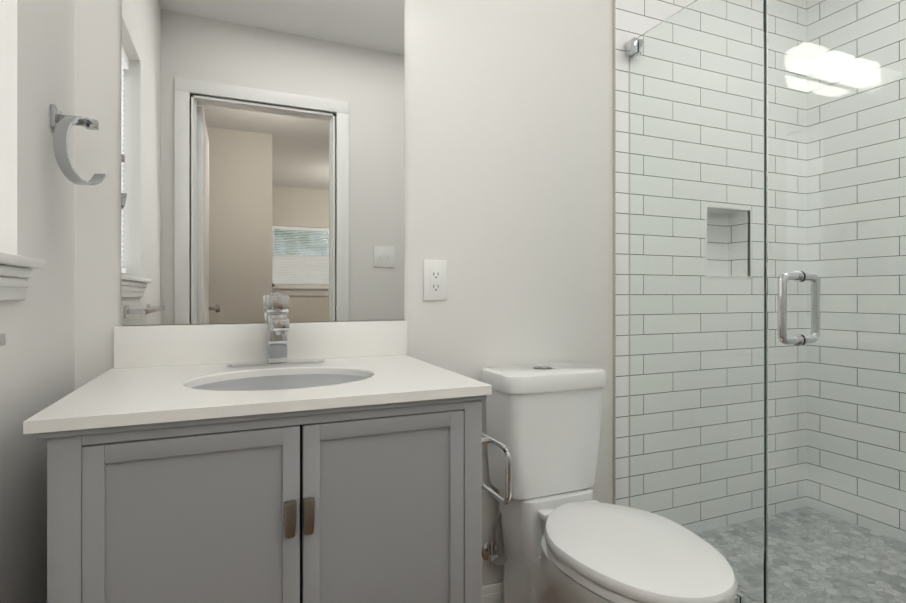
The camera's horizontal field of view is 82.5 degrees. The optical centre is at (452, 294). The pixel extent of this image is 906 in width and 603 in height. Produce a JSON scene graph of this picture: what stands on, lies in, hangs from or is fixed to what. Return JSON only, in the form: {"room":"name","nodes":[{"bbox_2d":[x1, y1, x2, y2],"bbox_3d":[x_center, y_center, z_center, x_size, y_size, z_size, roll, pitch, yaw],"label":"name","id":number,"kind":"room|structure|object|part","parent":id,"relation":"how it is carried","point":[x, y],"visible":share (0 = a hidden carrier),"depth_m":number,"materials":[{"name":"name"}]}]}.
{"room":"bathroom","nodes":[
{"label":"bathroom","id":0,"kind":"room"},
{"bbox_2d":[0,0,74,602],"bbox_3d":[-0.596,-0.175,0.406,0.120,2.430,1.590,0,0,-23],"label":"wall","id":1,"kind":"structure","parent":0,"point":[37,190],"depth_m":0.92,"materials":[{"name":"paint"}]},
{"bbox_2d":[0,252,46,345],"bbox_3d":[-0.581,0.010,0.515,0.132,0.136,0.780,0,0,-23],"label":"trim","id":2,"kind":"structure","parent":1,"relation":"attached to","point":[16,272],"depth_m":0.79,"materials":[{"name":"white paint"}]},
{"bbox_3d":[-0.498,0.058,0.409,0.062,0.040,0.520,0,0,-23],"label":"towel bar rail","id":3,"kind":"part","parent":2,"relation":"part of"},
{"bbox_2d":[50,104,105,184],"bbox_3d":[-0.745,-0.294,1.019,0.083,0.153,0.123,0,0,-23],"label":"towel ring","id":4,"kind":"object","parent":1,"relation":"attached to","point":[60,124],"visible":1,"depth_m":0.99,"materials":[{"name":"silver metal"}]},
{"bbox_2d":[75,0,612,585],"bbox_3d":[-0.236,-0.175,1.498,1.635,2.430,0.140,0,0,-23],"label":"wall","id":5,"kind":"structure","parent":0,"point":[509,160],"depth_m":1.57,"materials":[{"name":"white paint"}]},
{"bbox_2d":[121,0,403,324],"bbox_3d":[-0.452,-0.406,1.327,0.681,0.957,0.006,0,0,-23],"label":"mirror","id":6,"kind":"object","parent":5,"relation":"attached to","point":[262,149],"visible":0.89,"depth_m":1.31,"materials":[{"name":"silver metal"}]},
{"bbox_2d":[423,260,446,299],"bbox_3d":[-0.051,-0.040,1.495,0.073,0.117,0.008,0,0,-23],"label":"electrical outlet plate","id":7,"kind":"object","parent":5,"relation":"attached to","point":[434,279],"visible":1,"depth_m":1.49,"materials":[{"name":"white plastic"}]},
{"bbox_2d":[482,581,502,602],"bbox_3d":[0.200,0.921,1.596,0.748,0.083,0.017,0,0,-23],"label":"baseboard","id":8,"kind":"structure","parent":5,"relation":"attached to","point":[492,593],"depth_m":1.54,"materials":[{"name":"white paint"}]},
{"bbox_2d":[482,511,506,564],"bbox_3d":[0.134,0.679,1.514,0.060,0.246,0.097,0,0,-28],"label":"supply valve","id":9,"kind":"object","parent":5,"relation":"attached to","point":[490,550],"visible":0.65,"depth_m":1.52,"materials":[{"name":"silver metal"}]},
{"bbox_2d":[616,0,694,506],"bbox_3d":[1.022,-0.175,2.025,1.092,2.430,0.151,0,0,-23],"label":"wall tile","id":10,"kind":"structure","parent":5,"relation":"attached to","point":[636,18],"depth_m":1.76,"materials":[{"name":"white tile"}]},
{"bbox_2d":[613,0,615,503],"bbox_3d":[0.545,-0.175,1.747,0.004,2.430,0.010,0,0,-23],"label":"trim","id":11,"kind":"structure","parent":10,"relation":"attached to","point":[614,251],"depth_m":1.74,"materials":[{"name":"beige metal"}]},
{"bbox_3d":[0.152,1.041,0.722,1.744,0.158,1.590,0,0,-23],"label":"floor","id":12,"kind":"structure","parent":0,"visible":0},
{"bbox_2d":[23,293,491,602],"bbox_3d":[-0.353,0.480,1.075,0.705,0.966,0.542,0,0,-23],"label":"bathroom vanity","id":13,"kind":"object","parent":12,"relation":"on","point":[278,458],"visible":1,"depth_m":0.86,"materials":[{"name":"grey wood"}]},
{"bbox_2d":[482,432,510,504],"bbox_3d":[0.056,0.343,1.044,0.055,0.130,0.161,0,0,-23],"label":"toilet paper holder","id":14,"kind":"object","parent":13,"relation":"attached to","point":[486,439],"visible":0.52,"depth_m":0.99,"materials":[{"name":"silver metal"}]},
{"bbox_2d":[481,362,736,602],"bbox_3d":[0.368,0.586,1.290,0.356,0.754,0.688,0,0,-23],"label":"toilet","id":15,"kind":"object","parent":12,"relation":"on","point":[567,538],"visible":0.98,"depth_m":1.38,"materials":[{"name":"white ceramic"}]},
{"bbox_3d":[0.835,0.912,1.214,0.082,0.103,1.202,0,0,-23],"label":"sill","id":16,"kind":"structure","parent":0,"visible":0},
{"bbox_2d":[625,0,905,602],"bbox_3d":[0.841,0.000,1.214,0.143,1.720,1.207,0,0,-23],"label":"glass shower door","id":17,"kind":"structure","parent":16,"relation":"on","point":[767,299],"depth_m":1.29,"materials":[{"name":"clear glass"}]}
]}

